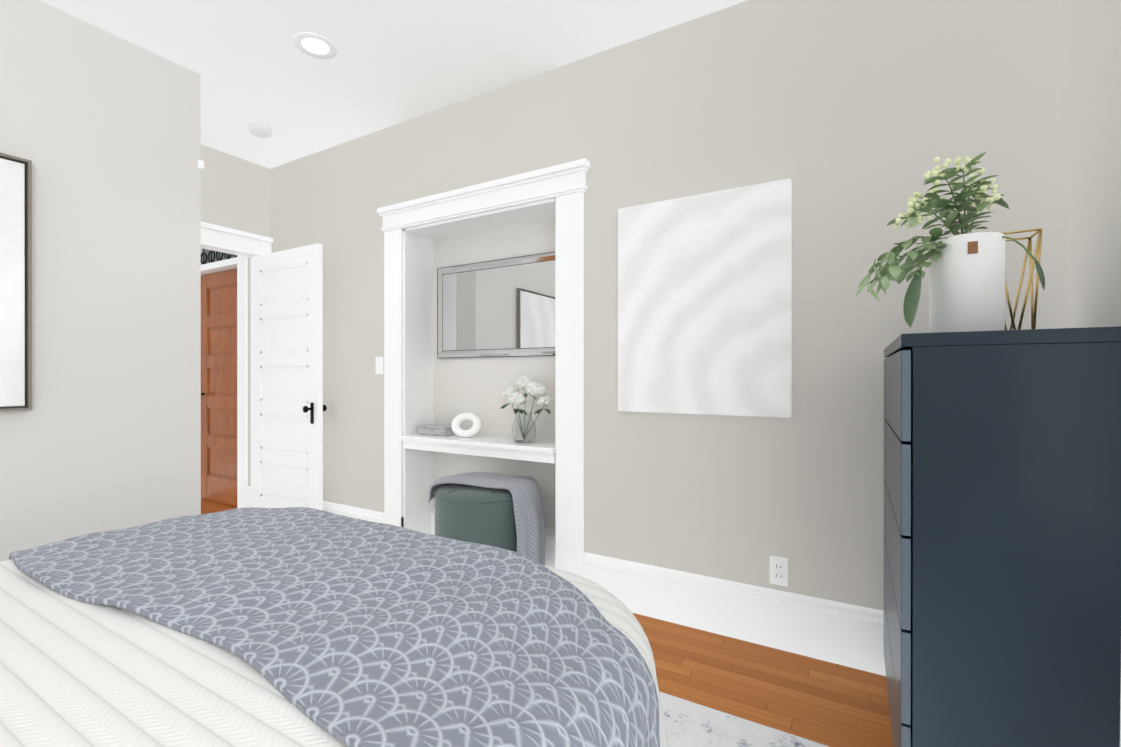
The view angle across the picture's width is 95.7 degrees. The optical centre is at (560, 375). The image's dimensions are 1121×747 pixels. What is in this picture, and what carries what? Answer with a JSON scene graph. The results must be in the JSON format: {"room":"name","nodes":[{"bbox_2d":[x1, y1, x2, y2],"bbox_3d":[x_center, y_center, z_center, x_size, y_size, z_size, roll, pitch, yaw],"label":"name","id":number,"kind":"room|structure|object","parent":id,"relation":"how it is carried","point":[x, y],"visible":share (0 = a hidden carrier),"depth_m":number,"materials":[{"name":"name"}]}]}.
{"room":"bedroom","nodes":[
{"label":"bedroom","id":0,"kind":"room"},
{"bbox_2d":[0,0,200,560],"bbox_3d":[-3.029,-0.239,1.817,1.030,2.730,2.650,0,0,30],"label":"wall","id":1,"kind":"structure","parent":0,"point":[100,129],"depth_m":2.35,"materials":[{"name":"paint"}]},
{"bbox_2d":[0,153,31,410],"bbox_3d":[-2.426,-0.377,1.785,0.043,1.041,0.796,0,0,30],"label":"canvas art","id":2,"kind":"object","parent":1,"relation":"attached to","point":[15,283],"visible":0.98,"depth_m":2.08,"materials":[{"name":"paint"}]},
{"bbox_2d":[198,160,203,168],"bbox_3d":[-1.918,-1.125,2.703,0.022,0.040,0.024,0,0,30],"label":"framed picture","id":3,"kind":"object","parent":1,"relation":"attached to","point":[201,164],"visible":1,"depth_m":2.70,"materials":[{"name":"white paint"}]},
{"bbox_2d":[201,145,260,234],"bbox_3d":[-2.550,-1.266,3.549,0.120,0.680,0.830,0,0,30],"label":"wall","id":4,"kind":"structure","parent":0,"point":[231,191],"depth_m":3.69,"materials":[{"name":"paint"}]},
{"bbox_2d":[201,221,272,422],"bbox_3d":[-2.549,0.031,3.527,0.185,2.185,1.010,0,0,30],"label":"door frame","id":5,"kind":"structure","parent":4,"relation":"attached to","point":[218,238],"depth_m":3.71,"materials":[{"name":"white paint"}]},
{"bbox_2d":[261,166,269,236],"bbox_3d":[-2.324,-0.242,3.939,0.120,2.730,0.070,0,0,30],"label":"wall","id":6,"kind":"structure","parent":0,"point":[265,201],"depth_m":3.91,"materials":[{"name":"paint"}]},
{"bbox_2d":[251,243,326,509],"bbox_3d":[-1.981,0.108,3.645,0.820,2.008,0.166,0,0,30],"label":"door","id":7,"kind":"structure","parent":6,"relation":"in","point":[288,407],"depth_m":3.62,"materials":[{"name":"white paint"}]},
{"bbox_2d":[39,0,746,168],"bbox_3d":[-1.919,-1.644,1.865,7.000,0.080,4.250,0,0,30],"label":"ceiling","id":8,"kind":"structure","parent":0,"point":[392,63],"depth_m":2.49,"materials":[{"name":"white paint"}]},
{"bbox_2d":[248,124,271,137],"bbox_3d":[-1.953,-1.585,3.301,0.132,0.040,0.132,0,0,30],"label":"smoke detector","id":9,"kind":"object","parent":8,"relation":"attached to","point":[260,131],"visible":1,"depth_m":3.27,"materials":[{"name":"white plastic"}]},
{"bbox_2d":[293,32,337,58],"bbox_3d":[-1.189,-1.601,2.465,0.196,0.006,0.196,0,0,30],"label":"recessed light","id":10,"kind":"object","parent":8,"relation":"in","point":[322,47],"visible":1,"depth_m":2.46,"materials":[{"name":"white plastic"}]},
{"bbox_2d":[434,219,554,528],"bbox_3d":[-0.365,0.099,3.162,1.130,2.050,0.050,0,0,30],"label":"wall","id":11,"kind":"structure","parent":0,"point":[476,386],"depth_m":3.16,"materials":[{"name":"white paint"}]},
{"bbox_2d":[401,434,554,463],"bbox_3d":[-0.449,0.415,3.017,1.102,0.082,0.284,0,0,30],"label":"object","id":12,"kind":"structure","parent":11,"relation":"attached to","point":[539,450],"depth_m":2.89,"materials":[{"name":"white paint"}]},
{"bbox_2d":[417,424,455,435],"bbox_3d":[-0.784,0.345,3.227,0.240,0.057,0.120,0,0,30],"label":"trinket box","id":13,"kind":"object","parent":12,"relation":"on","point":[435,429],"visible":0.77,"depth_m":3.17,"materials":[{"name":"silver paper"}]},
{"bbox_2d":[451,412,481,437],"bbox_3d":[-0.573,0.299,3.092,0.176,0.151,0.114,0,0,30],"label":"ring sculpture","id":14,"kind":"object","parent":12,"relation":"on","point":[458,430],"visible":1,"depth_m":3.07,"materials":[{"name":"white ceramic"}]},
{"bbox_2d":[500,375,551,442],"bbox_3d":[-0.204,0.184,2.862,0.322,0.378,0.191,0,0,30],"label":"glass vase","id":15,"kind":"object","parent":12,"relation":"on","point":[524,429],"visible":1,"depth_m":2.82,"materials":[{"name":"white"}]},
{"bbox_2d":[431,508,554,567],"bbox_3d":[-0.385,1.007,3.129,1.102,0.234,0.030,0,0,30],"label":"baseboard","id":16,"kind":"structure","parent":11,"relation":"attached to","point":[549,547],"depth_m":2.94,"materials":[{"name":"white paint"}]},
{"bbox_2d":[437,252,554,357],"bbox_3d":[-0.385,-0.416,3.127,1.010,0.600,0.029,0,0,30],"label":"mirror","id":17,"kind":"object","parent":11,"relation":"attached to","point":[500,308],"visible":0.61,"depth_m":3.12,"materials":[{"name":"silver glass"}]},
{"bbox_2d":[201,498,892,746],"bbox_3d":[-1.919,1.156,1.868,7.000,0.060,4.250,0,0,30],"label":"floor","id":18,"kind":"structure","parent":0,"point":[829,704],"depth_m":1.84,"materials":[{"name":"brown wood"}]},
{"bbox_2d":[428,472,544,565],"bbox_3d":[-0.404,0.842,2.787,0.636,0.566,0.538,0,0,30],"label":"ottoman","id":19,"kind":"object","parent":18,"relation":"on","point":[498,511],"visible":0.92,"depth_m":2.60,"materials":[{"name":"green fabric"}]},
{"bbox_2d":[659,691,828,746],"bbox_3d":[-0.942,1.121,0.955,2.705,0.009,2.750,0,0,30],"label":"rug","id":20,"kind":"object","parent":18,"relation":"on","point":[690,724],"depth_m":1.60,"materials":[{"name":"white fabric"}]},
{"bbox_2d":[0,507,669,746],"bbox_3d":[-0.960,0.496,0.540,1.809,1.238,2.394,0,0,30],"label":"bed","id":21,"kind":"object","parent":20,"relation":"on","point":[278,627],"visible":1,"depth_m":0.86,"materials":[{"name":"grey fabric"}]},
{"bbox_2d":[884,326,1120,746],"bbox_3d":[1.185,0.515,1.381,0.482,1.222,0.802,0,0,30],"label":"dresser","id":22,"kind":"object","parent":18,"relation":"on","point":[1002,538],"visible":1,"depth_m":1.06,"materials":[{"name":"blue paint"}]},
{"bbox_2d":[856,151,1044,332],"bbox_3d":[1.023,-0.339,1.368,0.397,0.482,0.248,0,0,30],"label":"potted plant","id":23,"kind":"object","parent":22,"relation":"on","point":[966,281],"visible":1,"depth_m":1.33,"materials":[{"name":"white ceramic"}]},
{"bbox_2d":[1001,228,1042,329],"bbox_3d":[1.302,-0.252,1.462,0.107,0.309,0.107,0,0,30],"label":"decorative sculpture","id":24,"kind":"object","parent":22,"relation":"on","point":[1030,286],"visible":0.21,"depth_m":1.43,"materials":[{"name":"gold metal"}]},
{"bbox_2d":[248,0,1066,610],"bbox_3d":[-0.354,-0.241,3.011,5.080,2.730,0.300,0,0,30],"label":"wall","id":25,"kind":"structure","parent":0,"point":[852,118],"depth_m":2.14,"materials":[{"name":"paint"}]},
{"bbox_2d":[244,486,250,507],"bbox_3d":[-2.448,1.006,4.036,0.190,0.234,0.030,0,0,30],"label":"baseboard","id":26,"kind":"structure","parent":25,"relation":"attached to","point":[247,491],"depth_m":4.06,"materials":[{"name":"white paint"}]},
{"bbox_2d":[323,501,383,522],"bbox_3d":[-1.690,1.007,3.597,1.281,0.234,0.030,0,0,30],"label":"baseboard","id":27,"kind":"structure","parent":25,"relation":"attached to","point":[356,512],"depth_m":3.42,"materials":[{"name":"white paint"}]},
{"bbox_2d":[376,357,382,374],"bbox_3d":[-1.186,-0.066,3.311,0.070,0.116,0.016,0,0,30],"label":"light switch","id":28,"kind":"object","parent":25,"relation":"attached to","point":[379,365],"visible":1,"depth_m":3.31,"materials":[{"name":"white plastic"}]},
{"bbox_2d":[377,158,589,576],"bbox_3d":[-0.453,0.024,3.010,1.510,2.200,0.302,0,0,30],"label":"door frame","id":29,"kind":"structure","parent":25,"relation":"attached to","point":[509,201],"depth_m":3.00,"materials":[{"name":"white paint"}]},
{"bbox_2d":[618,178,791,417],"bbox_3d":[0.611,-0.315,2.256,0.760,0.970,0.037,0,0,30],"label":"framed picture","id":30,"kind":"object","parent":25,"relation":"attached to","point":[705,304],"visible":1,"depth_m":2.21,"materials":[{"name":"paint"}]},
{"bbox_2d":[582,552,885,675],"bbox_3d":[0.887,1.008,2.103,1.781,0.234,0.030,0,0,30],"label":"baseboard","id":31,"kind":"structure","parent":25,"relation":"attached to","point":[845,634],"depth_m":2.14,"materials":[{"name":"white paint"}]},
{"bbox_2d":[770,556,787,586],"bbox_3d":[0.905,0.810,2.103,0.070,0.116,0.009,0,0,30],"label":"electrical outlet","id":32,"kind":"object","parent":25,"relation":"attached to","point":[778,570],"visible":1,"depth_m":2.10,"materials":[{"name":"white plastic"}]},
{"bbox_2d":[1067,0,1120,327],"bbox_3d":[1.378,-0.238,1.054,0.120,2.730,1.350,0,0,30],"label":"wall","id":33,"kind":"structure","parent":0,"point":[1093,163],"depth_m":1.48,"materials":[{"name":"paint"}]},
{"bbox_3d":[-2.915,-1.467,4.494,0.840,0.280,0.300,0,0,30],"label":"wall","id":34,"kind":"structure","parent":0,"visible":0},
{"bbox_2d":[201,269,236,505],"bbox_3d":[-2.955,0.102,4.427,0.806,2.030,0.096,0,0,30],"label":"hall door","id":35,"kind":"structure","parent":34,"relation":"in","point":[218,386],"depth_m":4.49,"materials":[{"name":"brown wood"}]},
{"bbox_2d":[201,249,236,263],"bbox_3d":[-2.925,-1.145,4.437,0.851,0.336,0.032,0,0,30],"label":"transom window","id":36,"kind":"structure","parent":34,"relation":"in","point":[210,256],"depth_m":4.54,"materials":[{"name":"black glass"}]},
{"bbox_2d":[201,248,247,507],"bbox_3d":[-2.962,-0.180,4.413,1.140,2.605,0.210,0,0,30],"label":"door frame","id":37,"kind":"structure","parent":34,"relation":"attached to","point":[239,264],"depth_m":4.10,"materials":[{"name":"white paint"}]},
{"bbox_3d":[0.626,-1.412,-0.245,0.120,0.380,1.650,0,0,30],"label":"wall","id":38,"kind":"structure","parent":0,"visible":0},
{"bbox_2d":[1120,695,1120,746],"bbox_3d":[0.505,-0.228,-0.046,0.285,2.652,1.972,0,0,30],"label":"sheer curtain","id":39,"kind":"object","parent":38,"relation":"hanging from","point":[1120,720],"depth_m":0.76,"materials":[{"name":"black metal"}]}
]}

